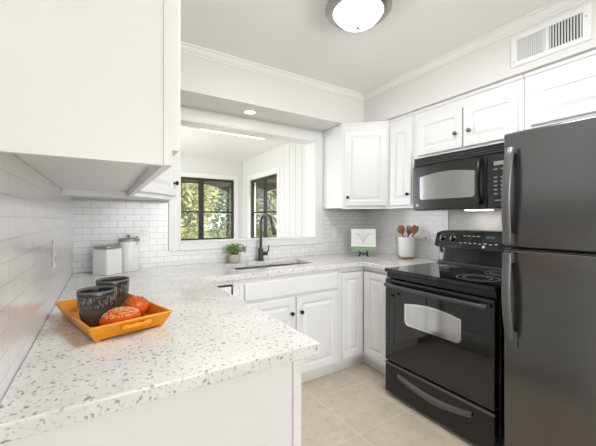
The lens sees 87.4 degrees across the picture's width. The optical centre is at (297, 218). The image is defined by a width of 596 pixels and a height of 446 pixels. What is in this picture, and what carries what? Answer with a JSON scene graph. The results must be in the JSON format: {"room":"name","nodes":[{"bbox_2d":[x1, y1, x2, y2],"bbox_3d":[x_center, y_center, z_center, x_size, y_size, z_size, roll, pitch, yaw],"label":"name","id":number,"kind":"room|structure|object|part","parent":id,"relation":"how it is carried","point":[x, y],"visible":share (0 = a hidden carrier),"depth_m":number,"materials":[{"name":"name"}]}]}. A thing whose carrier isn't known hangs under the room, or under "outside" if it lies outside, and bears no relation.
{"room":"kitchen","nodes":[
{"label":"kitchen","id":0,"kind":"room"},
{"bbox_2d":[181,155,242,238],"bbox_3d":[-2.129,0.030,5.545,2.634,2.500,0.120,0,0,-32],"label":"wall","id":1,"kind":"structure","parent":0,"point":[188,163],"depth_m":5.88,"materials":[{"name":"white paint"}]},
{"bbox_2d":[181,172,238,240],"bbox_3d":[-1.791,-0.198,5.697,1.510,1.275,0.120,0,0,-32],"label":"window","id":2,"kind":"structure","parent":1,"relation":"in","point":[200,177],"depth_m":5.82,"materials":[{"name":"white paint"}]},
{"bbox_3d":[-1.809,-0.130,5.726,1.210,0.026,0.030,0,0,-32],"label":"meeting rail","id":3,"kind":"part","parent":2,"relation":"part of","materials":[{"name":"black metal"}]},
{"bbox_2d":[72,106,365,273],"bbox_3d":[-0.479,0.035,2.849,2.874,2.490,0.140,0,0,-32],"label":"wall","id":4,"kind":"structure","parent":0,"point":[182,107],"depth_m":2.64,"materials":[{"name":"white paint"}]},
{"bbox_2d":[69,153,178,200],"bbox_3d":[-1.090,-0.512,1.994,0.614,0.765,0.645,0,0,-32],"label":"upper cabinet","id":5,"kind":"object","parent":4,"relation":"attached to","point":[164,187],"visible":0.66,"depth_m":2.02,"materials":[{"name":"white paint"}]},
{"bbox_3d":[-0.872,-0.512,1.934,0.015,0.765,0.424,0,0,12],"label":"frame","id":6,"kind":"part","parent":5,"relation":"part of","materials":[{"name":"white paint"}]},
{"bbox_3d":[-0.866,-0.488,1.933,0.018,0.664,0.364,0,0,12],"label":"door","id":7,"kind":"part","parent":5,"relation":"part of","materials":[{"name":"white paint"}]},
{"bbox_2d":[72,200,365,272],"bbox_3d":[-0.377,0.118,2.826,2.708,0.493,0.008,0,0,-32],"label":"backsplash","id":8,"kind":"structure","parent":4,"relation":"attached to","point":[94,223],"depth_m":2.37,"materials":[{"name":"tile"}]},
{"bbox_2d":[139,230,149,245],"bbox_3d":[-1.149,0.142,2.333,0.072,0.116,0.007,0,0,-32],"label":"wall outlet","id":9,"kind":"object","parent":8,"relation":"attached to","point":[144,235],"visible":0.94,"depth_m":2.33,"materials":[{"name":"white plastic"}]},
{"bbox_2d":[332,227,336,237],"bbox_3d":[0.385,0.145,3.291,0.072,0.116,0.008,0,0,-32],"label":"light switch","id":10,"kind":"object","parent":8,"relation":"attached to","point":[334,229],"visible":1,"depth_m":3.29,"materials":[{"name":"white plastic"}]},
{"bbox_2d":[168,108,322,250],"bbox_3d":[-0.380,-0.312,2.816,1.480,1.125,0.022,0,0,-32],"label":"trim","id":11,"kind":"structure","parent":4,"relation":"attached to","point":[173,205],"depth_m":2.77,"materials":[{"name":"white paint"}]},
{"bbox_2d":[322,121,401,209],"bbox_3d":[0.673,-0.494,3.104,0.630,0.801,0.630,0,0,-32],"label":"upper cabinet","id":12,"kind":"object","parent":4,"relation":"attached to","point":[355,155],"visible":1,"depth_m":2.90,"materials":[{"name":"white paint"}]},
{"bbox_3d":[0.623,-0.494,2.892,0.441,0.801,0.015,0,0,13],"label":"frame","id":13,"kind":"part","parent":12,"relation":"part of","materials":[{"name":"white paint"}]},
{"bbox_3d":[0.622,-0.470,2.886,0.381,0.700,0.018,0,0,13],"label":"door","id":14,"kind":"part","parent":12,"relation":"part of","materials":[{"name":"white paint"}]},
{"bbox_2d":[181,126,289,161],"bbox_3d":[-1.345,-1.160,4.177,2.514,0.080,3.030,0,0,-32],"label":"ceiling","id":15,"kind":"structure","parent":0,"point":[195,142],"depth_m":4.75,"materials":[{"name":"white paint"}]},
{"bbox_2d":[199,129,263,138],"bbox_3d":[-0.810,-1.109,4.033,0.900,0.021,0.160,0,0,-32],"label":"recessed light","id":16,"kind":"object","parent":15,"relation":"in","point":[199,129],"visible":0.36,"depth_m":4.03,"materials":[{"name":"white"}]},
{"bbox_2d":[243,142,305,237],"bbox_3d":[-0.231,0.030,4.873,0.126,2.500,3.030,0,0,-32],"label":"wall","id":17,"kind":"structure","parent":0,"point":[290,157],"depth_m":4.63,"materials":[{"name":"white paint"}]},
{"bbox_2d":[247,167,279,237],"bbox_3d":[-0.599,-0.193,5.374,0.120,1.225,1.300,0,0,-32],"label":"window","id":18,"kind":"structure","parent":17,"relation":"in","point":[274,171],"depth_m":5.37,"materials":[{"name":"white paint"}]},
{"bbox_3d":[-0.569,-0.120,5.393,0.030,0.026,1.000,0,0,-32],"label":"meeting rail","id":19,"kind":"part","parent":18,"relation":"part of","materials":[{"name":"black metal"}]},
{"bbox_2d":[180,0,555,92],"bbox_3d":[1.770,-1.260,-0.610,3.024,0.100,8.390,0,0,-32],"label":"ceiling","id":20,"kind":"structure","parent":0,"point":[297,37],"depth_m":2.04,"materials":[{"name":"white paint"}]},
{"bbox_2d":[180,52,362,131],"bbox_3d":[-0.289,-1.054,2.686,2.724,0.312,0.338,0,0,-32],"label":"soffit","id":21,"kind":"structure","parent":20,"relation":"attached to","point":[206,85],"depth_m":2.54,"materials":[{"name":"white paint"}]},
{"bbox_2d":[243,110,256,114],"bbox_3d":[-0.403,-0.895,2.618,0.116,0.004,0.116,0,0,-32],"label":"recessed light","id":22,"kind":"object","parent":21,"relation":"attached to","point":[249,112],"visible":1,"depth_m":2.62,"materials":[{"name":"white"}]},
{"bbox_2d":[180,41,362,100],"bbox_3d":[-0.194,-1.182,2.520,2.002,0.056,0.044,0,0,-32],"label":"trim","id":23,"kind":"structure","parent":20,"relation":"attached to","point":[187,48],"depth_m":2.47,"materials":[{"name":"white paint"}]},
{"bbox_2d":[325,0,391,31],"bbox_3d":[0.329,-1.123,1.709,0.356,0.172,0.356,0,0,-32],"label":"ceiling light","id":24,"kind":"object","parent":20,"relation":"attached to","point":[349,15],"visible":1,"depth_m":1.66,"materials":[{"name":"white glass"}]},
{"bbox_2d":[363,0,587,101],"bbox_3d":[2.681,-1.182,-0.234,0.044,0.056,7.762,0,0,-32],"label":"trim","id":25,"kind":"structure","parent":20,"relation":"attached to","point":[556,7],"depth_m":2.08,"materials":[{"name":"white paint"}]},
{"bbox_2d":[363,0,595,121],"bbox_3d":[2.856,-1.054,-0.124,0.368,0.312,7.762,0,0,-32],"label":"soffit","id":26,"kind":"structure","parent":20,"relation":"attached to","point":[489,65],"depth_m":2.21,"materials":[{"name":"white paint"}]},
{"bbox_2d":[511,3,590,67],"bbox_3d":[1.434,-1.037,1.794,0.010,0.190,0.378,0,0,-32],"label":"air vent","id":27,"kind":"object","parent":26,"relation":"attached to","point":[572,28],"visible":1,"depth_m":1.77,"materials":[{"name":"white metal"}]},
{"bbox_2d":[301,363,503,445],"bbox_3d":[0.994,1.340,0.633,3.524,0.120,11.820,0,0,-32],"label":"floor","id":28,"kind":"structure","parent":0,"point":[350,406],"depth_m":2.01,"materials":[{"name":"tile"}]},
{"bbox_2d":[0,360,300,445],"bbox_3d":[-0.733,0.842,1.523,0.732,0.876,1.800,0,0,-32],"label":"base cabinet","id":29,"kind":"object","parent":28,"relation":"on","point":[260,408],"visible":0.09,"depth_m":0.79,"materials":[{"name":"white paint"}]},
{"bbox_2d":[212,280,232,294],"bbox_3d":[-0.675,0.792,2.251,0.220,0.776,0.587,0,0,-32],"label":"dishwasher","id":30,"kind":"object","parent":28,"relation":"on","point":[227,286],"visible":0.12,"depth_m":2.04,"materials":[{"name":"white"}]},
{"bbox_3d":[-0.678,0.418,2.256,0.220,0.029,0.575,0,0,-32],"label":"rail","id":31,"kind":"part","parent":30,"relation":"part of","materials":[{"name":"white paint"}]},
{"bbox_2d":[217,284,232,294],"bbox_3d":[-0.679,0.807,2.258,0.220,0.746,0.571,0,0,-32],"label":"tub","id":32,"kind":"object","parent":30,"relation":"in","point":[228,288],"depth_m":2.04,"materials":[{"name":"white"}]},
{"bbox_3d":[-0.521,0.803,2.010,0.187,0.713,0.015,0,0,-32],"label":"door","id":33,"kind":"part","parent":30,"relation":"part of","materials":[{"name":"white paint"}]},
{"bbox_2d":[233,269,338,382],"bbox_3d":[-0.192,0.842,2.545,0.908,0.876,0.651,0,0,-32],"label":"base cabinet","id":34,"kind":"object","parent":28,"relation":"on","point":[306,302],"depth_m":2.37,"materials":[{"name":"white paint"}]},
{"bbox_3d":[-0.566,0.792,2.326,0.042,0.776,0.575,0,0,-32],"label":"filler strip","id":35,"kind":"part","parent":34,"relation":"part of","materials":[{"name":"white wood"}]},
{"bbox_3d":[-0.190,0.868,2.209,0.399,0.575,0.018,0,0,-32],"label":"door","id":36,"kind":"part","parent":34,"relation":"part of","materials":[{"name":"white paint"}]},
{"bbox_3d":[-0.021,0.498,2.315,0.798,0.120,0.018,0,0,-32],"label":"drawer","id":37,"kind":"part","parent":34,"relation":"part of","materials":[{"name":"white paint"}]},
{"bbox_3d":[0.152,0.868,2.423,0.390,0.575,0.018,0,0,-32],"label":"door","id":38,"kind":"part","parent":34,"relation":"part of","materials":[{"name":"white paint"}]},
{"bbox_2d":[334,266,389,374],"bbox_3d":[0.659,0.842,2.882,0.888,0.876,0.980,0,0,-32],"label":"base cabinet","id":39,"kind":"object","parent":28,"relation":"on","point":[362,290],"visible":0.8,"depth_m":2.59,"materials":[{"name":"white paint"}]},
{"bbox_2d":[0,252,436,443],"bbox_3d":[0.114,0.384,2.041,2.706,0.036,1.841,0,0,-32],"label":"countertop","id":40,"kind":"structure","parent":39,"relation":"on","point":[210,335],"depth_m":0.88,"materials":[{"name":"stone"}]},
{"bbox_2d":[93,245,121,275],"bbox_3d":[-1.271,0.273,2.083,0.128,0.185,0.128,0,0,14],"label":"canister","id":41,"kind":"object","parent":40,"relation":"on","point":[107,259],"visible":1,"depth_m":2.03,"materials":[{"name":"white ceramic"}]},
{"bbox_3d":[-1.271,0.189,2.083,0.120,0.018,0.120,0,0,14],"label":"lid","id":42,"kind":"part","parent":41,"relation":"part of","materials":[{"name":"grey metal"}]},
{"bbox_2d":[55,293,171,342],"bbox_3d":[-0.677,0.340,1.128,0.472,0.051,0.248,0,0,42],"label":"serving tray","id":43,"kind":"object","parent":40,"relation":"on","point":[156,315],"visible":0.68,"depth_m":1.01,"materials":[{"name":"orange wood"}]},
{"bbox_2d":[76,285,116,326],"bbox_3d":[-0.678,0.293,1.053,0.117,0.116,0.117,0,0,-32],"label":"ceramic cup","id":44,"kind":"object","parent":43,"relation":"on","point":[93,302],"visible":0.85,"depth_m":1.01,"materials":[{"name":"ceramic"}]},
{"bbox_2d":[95,276,129,307],"bbox_3d":[-0.730,0.293,1.231,0.117,0.116,0.117,0,0,-32],"label":"ceramic cup","id":45,"kind":"object","parent":43,"relation":"on","point":[122,282],"visible":0.48,"depth_m":1.21,"materials":[{"name":"ceramic"}]},
{"bbox_2d":[99,306,140,325],"bbox_3d":[-0.576,0.319,1.013,0.119,0.065,0.098,0,0,-32],"label":"bread roll","id":46,"kind":"object","parent":43,"relation":"on","point":[118,314],"visible":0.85,"depth_m":0.98,"materials":[{"name":"brown food"}]},
{"bbox_2d":[121,296,148,314],"bbox_3d":[-0.593,0.316,1.134,0.093,0.071,0.110,0,0,-32],"label":"apple","id":47,"kind":"object","parent":43,"relation":"on","point":[139,302],"visible":0.75,"depth_m":1.11,"materials":[{"name":"red"}]},
{"bbox_3d":[-0.507,0.333,0.981,0.022,0.019,0.092,0,0,42],"label":"handle","id":48,"kind":"part","parent":43,"relation":"part of","materials":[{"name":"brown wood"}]},
{"bbox_2d":[118,235,139,271],"bbox_3d":[-1.196,0.237,2.212,0.136,0.255,0.136,0,0,-32],"label":"canister","id":49,"kind":"object","parent":40,"relation":"on","point":[130,247],"visible":0.99,"depth_m":2.16,"materials":[{"name":"white ceramic"}]},
{"bbox_3d":[-1.196,0.146,2.212,0.136,0.020,0.136,0,0,-32],"label":"lid","id":50,"kind":"part","parent":49,"relation":"part of","materials":[{"name":"grey metal"}]},
{"bbox_2d":[223,243,246,262],"bbox_3d":[-0.532,0.284,2.620,0.210,0.162,0.190,0,0,-32],"label":"potted plant","id":51,"kind":"object","parent":40,"relation":"on","point":[234,257],"visible":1,"depth_m":2.59,"materials":[{"name":"green plant"}]},
{"bbox_3d":[-0.534,0.330,2.620,0.098,0.071,0.098,0,0,-32],"label":"pot","id":52,"kind":"part","parent":51,"relation":"part of","materials":[{"name":"beige ceramic"}]},
{"bbox_2d":[233,263,298,269],"bbox_3d":[-0.223,0.492,2.546,0.714,0.176,0.329,0,0,-32],"label":"sink","id":53,"kind":"object","parent":40,"relation":"in","point":[290,263],"visible":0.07,"depth_m":2.69,"materials":[{"name":"silver metal"}]},
{"bbox_2d":[257,213,275,260],"bbox_3d":[-0.263,0.158,2.689,0.107,0.414,0.228,0,0,-32],"label":"faucet","id":54,"kind":"object","parent":40,"relation":"on","point":[261,253],"visible":1,"depth_m":2.73,"materials":[{"name":"brown metal"}]},
{"bbox_3d":[-0.277,0.105,2.696,0.023,0.309,0.170,0,0,-45],"label":"spout","id":55,"kind":"part","parent":54,"relation":"part of","materials":[{"name":"brown metal"}]},
{"bbox_2d":[398,236,414,258],"bbox_3d":[1.014,0.266,2.915,0.156,0.200,0.156,0,0,-32],"label":"utensil crock","id":56,"kind":"object","parent":40,"relation":"on","point":[406,245],"visible":0.99,"depth_m":2.85,"materials":[{"name":"white ceramic"}]},
{"bbox_2d":[397,225,404,236],"bbox_3d":[0.983,0.198,2.914,0.113,0.280,0.015,0,0,-4],"label":"wooden spoon","id":57,"kind":"object","parent":56,"relation":"in","point":[400,229],"visible":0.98,"depth_m":2.91,"materials":[{"name":"brown wood"}]},
{"bbox_2d":[406,226,411,236],"bbox_3d":[1.038,0.198,2.935,0.097,0.278,0.012,0,0,0],"label":"wooden fork","id":58,"kind":"object","parent":56,"relation":"in","point":[408,230],"visible":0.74,"depth_m":2.93,"materials":[{"name":"brown wood"}]},
{"bbox_2d":[411,225,418,236],"bbox_3d":[1.061,0.195,2.899,0.123,0.285,0.012,0,0,-3],"label":"wooden spatula","id":59,"kind":"object","parent":56,"relation":"in","point":[414,230],"visible":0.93,"depth_m":2.90,"materials":[{"name":"brown wood"}]},
{"bbox_3d":[0.454,0.795,2.612,0.228,0.700,0.018,0,0,-32],"label":"door","id":60,"kind":"part","parent":39,"relation":"part of","materials":[{"name":"white paint"}]},
{"bbox_3d":[0.636,0.795,2.557,0.018,0.700,0.260,0,0,-32],"label":"door","id":61,"kind":"part","parent":39,"relation":"part of","materials":[{"name":"white paint"}]},
{"bbox_2d":[384,230,511,445],"bbox_3d":[1.115,0.680,2.143,0.778,1.195,0.776,0,0,-32],"label":"range","id":62,"kind":"object","parent":28,"relation":"on","point":[445,326],"visible":0.81,"depth_m":1.91,"materials":[{"name":"black metal"}]},
{"bbox_3d":[0.827,1.119,1.953,0.016,0.082,0.510,0,0,-32],"label":"drawer handle","id":63,"kind":"part","parent":62,"relation":"part of","materials":[{"name":"grey metal"}]},
{"bbox_3d":[0.812,0.468,1.944,0.053,0.026,0.701,0,0,-32],"label":"handle","id":64,"kind":"part","parent":62,"relation":"part of","materials":[{"name":"grey metal"}]},
{"bbox_3d":[0.835,1.037,1.958,0.006,0.014,0.752,0,0,-32],"label":"drawer trim","id":65,"kind":"part","parent":62,"relation":"part of","materials":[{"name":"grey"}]},
{"bbox_3d":[1.176,0.154,2.549,0.037,0.053,0.054,0,0,-32],"label":"knob","id":66,"kind":"part","parent":62,"relation":"part of","materials":[{"name":"black plastic"}]},
{"bbox_3d":[0.859,0.724,1.973,0.058,0.588,0.752,0,0,-32],"label":"oven door","id":67,"kind":"part","parent":62,"relation":"part of","materials":[{"name":"black"}]},
{"bbox_3d":[0.859,1.137,1.973,0.058,0.217,0.752,0,0,-32],"label":"drawer","id":68,"kind":"part","parent":62,"relation":"part of","materials":[{"name":"black metal"}]},
{"bbox_2d":[385,262,501,291],"bbox_3d":[1.110,0.370,2.130,0.660,0.025,0.760,0,0,-32],"label":"cooktop","id":69,"kind":"object","parent":62,"relation":"in","point":[469,276],"depth_m":2.05,"materials":[{"name":"black glass"}]},
{"bbox_3d":[1.219,0.154,2.470,0.037,0.053,0.054,0,0,-32],"label":"knob","id":70,"kind":"part","parent":62,"relation":"part of","materials":[{"name":"black plastic"}]},
{"bbox_3d":[1.356,0.350,2.284,0.017,0.013,0.736,0,0,-32],"label":"trim","id":71,"kind":"part","parent":62,"relation":"part of","materials":[{"name":"grey metal"}]},
{"bbox_3d":[1.352,0.136,2.279,0.021,0.056,0.325,0,0,-32],"label":"display panel","id":72,"kind":"part","parent":62,"relation":"part of","materials":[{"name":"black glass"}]},
{"bbox_2d":[501,115,595,445],"bbox_3d":[1.536,0.425,1.437,0.872,1.700,0.750,0,0,-32],"label":"refrigerator","id":73,"kind":"object","parent":28,"relation":"on","point":[548,195],"visible":1,"depth_m":1.40,"materials":[{"name":"black metal"}]},
{"bbox_3d":[1.018,0.394,1.510,0.072,0.462,0.051,0,0,-32],"label":"handle","id":74,"kind":"part","parent":73,"relation":"part of","materials":[{"name":"grey metal"}]},
{"bbox_3d":[1.018,-0.112,1.510,0.072,0.471,0.051,0,0,-32],"label":"handle","id":75,"kind":"part","parent":73,"relation":"part of","materials":[{"name":"grey metal"}]},
{"bbox_3d":[1.255,0.664,1.262,0.065,1.031,0.750,0,0,-32],"label":"fridge door","id":76,"kind":"part","parent":73,"relation":"part of","materials":[{"name":"black metal"}]},
{"bbox_3d":[1.255,-0.144,1.262,0.065,0.562,0.750,0,0,-32],"label":"freezer door","id":77,"kind":"part","parent":73,"relation":"part of","materials":[{"name":"black metal"}]},
{"bbox_3d":[1.252,0.148,1.260,0.062,0.002,0.730,0,0,-32],"label":"seam trim","id":78,"kind":"part","parent":73,"relation":"part of","materials":[{"name":"grey metal"}]},
{"bbox_2d":[366,208,501,259],"bbox_3d":[2.949,0.035,0.215,0.150,2.490,8.240,0,0,-32],"label":"wall","id":79,"kind":"structure","parent":0,"point":[486,219],"depth_m":2.52,"materials":[{"name":"white paint"}]},
{"bbox_2d":[388,112,413,208],"bbox_3d":[1.016,-0.494,2.800,0.369,0.801,0.265,0,0,-32],"label":"upper cabinet","id":80,"kind":"object","parent":79,"relation":"attached to","point":[401,129],"visible":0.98,"depth_m":2.70,"materials":[{"name":"white paint"}]},
{"bbox_2d":[366,209,448,259],"bbox_3d":[1.040,0.137,3.121,0.008,0.457,0.992,0,0,-32],"label":"backsplash","id":81,"kind":"structure","parent":79,"relation":"attached to","point":[385,222],"depth_m":3.06,"materials":[{"name":"tile"}]},
{"bbox_2d":[423,232,429,243],"bbox_3d":[1.178,0.175,2.876,0.016,0.116,0.072,0,0,-32],"label":"wall outlet","id":82,"kind":"object","parent":81,"relation":"attached to","point":[426,235],"visible":1,"depth_m":2.87,"materials":[{"name":"white plastic"}]},
{"bbox_2d":[413,142,503,210],"bbox_3d":[1.277,-0.272,2.274,0.484,0.416,0.760,0,0,-32],"label":"microwave","id":83,"kind":"object","parent":79,"relation":"attached to","point":[467,179],"visible":0.73,"depth_m":2.17,"materials":[{"name":"black metal"}]},
{"bbox_3d":[1.087,-0.241,2.271,0.038,0.341,0.565,0,0,-32],"label":"door","id":84,"kind":"part","parent":83,"relation":"part of","materials":[{"name":"black plastic"}]},
{"bbox_3d":[1.180,-0.248,2.034,0.064,0.311,0.024,0,0,-32],"label":"handle","id":85,"kind":"part","parent":83,"relation":"part of","materials":[{"name":"black plastic"}]},
{"bbox_3d":[1.289,-0.241,1.947,0.038,0.341,0.191,0,0,-32],"label":"control panel","id":86,"kind":"part","parent":83,"relation":"part of","materials":[{"name":"black plastic"}]},
{"bbox_2d":[413,74,524,158],"bbox_3d":[1.301,-0.692,2.345,0.369,0.407,0.802,0,0,-32],"label":"upper cabinet","id":87,"kind":"object","parent":79,"relation":"attached to","point":[483,116],"visible":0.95,"depth_m":2.19,"materials":[{"name":"white paint"}]},
{"bbox_3d":[1.088,-0.661,2.412,0.018,0.288,0.372,0,0,-32],"label":"door","id":88,"kind":"part","parent":87,"relation":"part of","materials":[{"name":"white paint"}]},
{"bbox_3d":[1.284,-0.661,2.099,0.018,0.288,0.345,0,0,-32],"label":"door","id":89,"kind":"part","parent":87,"relation":"part of","materials":[{"name":"white paint"}]},
{"bbox_2d":[524,49,595,129],"bbox_3d":[1.752,-0.715,1.622,0.369,0.360,0.893,0,0,-32],"label":"upper cabinet","id":90,"kind":"object","parent":79,"relation":"attached to","point":[564,90],"visible":0.88,"depth_m":1.76,"materials":[{"name":"white paint"}]},
{"bbox_3d":[1.521,-0.688,1.720,0.018,0.245,0.405,0,0,-32],"label":"door","id":91,"kind":"part","parent":90,"relation":"part of","materials":[{"name":"white paint"}]},
{"bbox_3d":[0.549,0.035,-1.367,0.150,2.490,8.100,0,0,-32],"label":"wall","id":92,"kind":"structure","parent":0,"visible":0},
{"bbox_2d":[0,153,71,401],"bbox_3d":[-0.680,0.214,0.749,0.008,0.732,3.192,0,0,-32],"label":"backsplash","id":93,"kind":"structure","parent":92,"relation":"attached to","point":[34,213],"depth_m":0.85,"materials":[{"name":"tile"}]},
{"bbox_2d":[52,240,55,268],"bbox_3d":[-1.014,0.145,1.300,0.007,0.116,0.072,0,0,-32],"label":"wall outlet","id":94,"kind":"object","parent":93,"relation":"attached to","point":[53,241],"visible":1,"depth_m":1.27,"materials":[{"name":"white plastic"}]},
{"bbox_2d":[0,0,179,196],"bbox_3d":[-0.709,-0.507,1.142,0.357,0.776,1.212,0,0,-32],"label":"upper cabinet","id":95,"kind":"object","parent":92,"relation":"attached to","point":[90,89],"visible":1,"depth_m":0.63,"materials":[{"name":"white paint"}]},
{"bbox_3d":[-0.609,-0.507,1.204,0.018,0.776,1.212,0,0,-32],"label":"frame","id":96,"kind":"part","parent":95,"relation":"part of","materials":[{"name":"white paint"}]},
{"bbox_3d":[-0.432,-0.510,0.960,0.018,0.710,0.590,0,0,-32],"label":"door","id":97,"kind":"part","parent":95,"relation":"part of","materials":[{"name":"white paint"}]},
{"label":"outside","id":98,"kind":"structure","parent":0,"visible":0},
{"bbox_2d":[181,229,276,238],"bbox_3d":[-0.131,1.930,14.363,75.000,0.100,95.500,0,0,-32],"label":"ground","id":99,"kind":"structure","parent":98,"point":[206,235],"depth_m":37.84,"materials":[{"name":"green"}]},
{"bbox_2d":[181,188,218,231],"bbox_3d":[-6.356,-2.101,16.261,5.097,7.962,5.010,0,0,-32],"label":"tree","id":100,"kind":"object","parent":99,"relation":"on","point":[181,188],"visible":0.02,"depth_m":16.46,"materials":[{"name":"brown plant"}]},
{"bbox_2d":[181,183,219,238],"bbox_3d":[-3.838,-0.917,9.758,2.771,5.593,2.752,0,0,-32],"label":"tree","id":101,"kind":"object","parent":99,"relation":"on","point":[189,193],"visible":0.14,"depth_m":9.56,"materials":[{"name":"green plant"}]},
{"bbox_2d":[190,186,262,237],"bbox_3d":[-2.828,-1.320,12.883,3.206,6.400,3.160,0,0,-32],"label":"tree","id":102,"kind":"object","parent":99,"relation":"on","point":[226,196],"visible":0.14,"depth_m":12.40,"materials":[{"name":"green plant"}]},
{"bbox_2d":[181,178,276,197],"bbox_3d":[-1.274,0.270,7.606,9.600,3.220,0.250,0,0,-32],"label":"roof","id":103,"kind":"structure","parent":99,"relation":"on","point":[271,183],"depth_m":7.46,"materials":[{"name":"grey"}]},
{"bbox_2d":[256,189,276,237],"bbox_3d":[-0.862,-1.007,11.000,2.405,5.780,2.375,0,0,-32],"label":"tree","id":104,"kind":"object","parent":99,"relation":"on","point":[272,194],"visible":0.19,"depth_m":10.59,"materials":[{"name":"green plant"}]},
{"bbox_3d":[0.644,0.280,3.079,0.136,0.171,0.140,0,0,-32],"label":"easel","id":105,"kind":"object","parent":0,"visible":0},
{"bbox_2d":[351,229,375,252],"bbox_3d":[0.652,0.213,3.094,0.248,0.229,0.066,0,0,11],"label":"book","id":106,"kind":"object","parent":105,"relation":"on","point":[362,240],"visible":1,"depth_m":3.09,"materials":[{"name":"white paper"}]}
]}

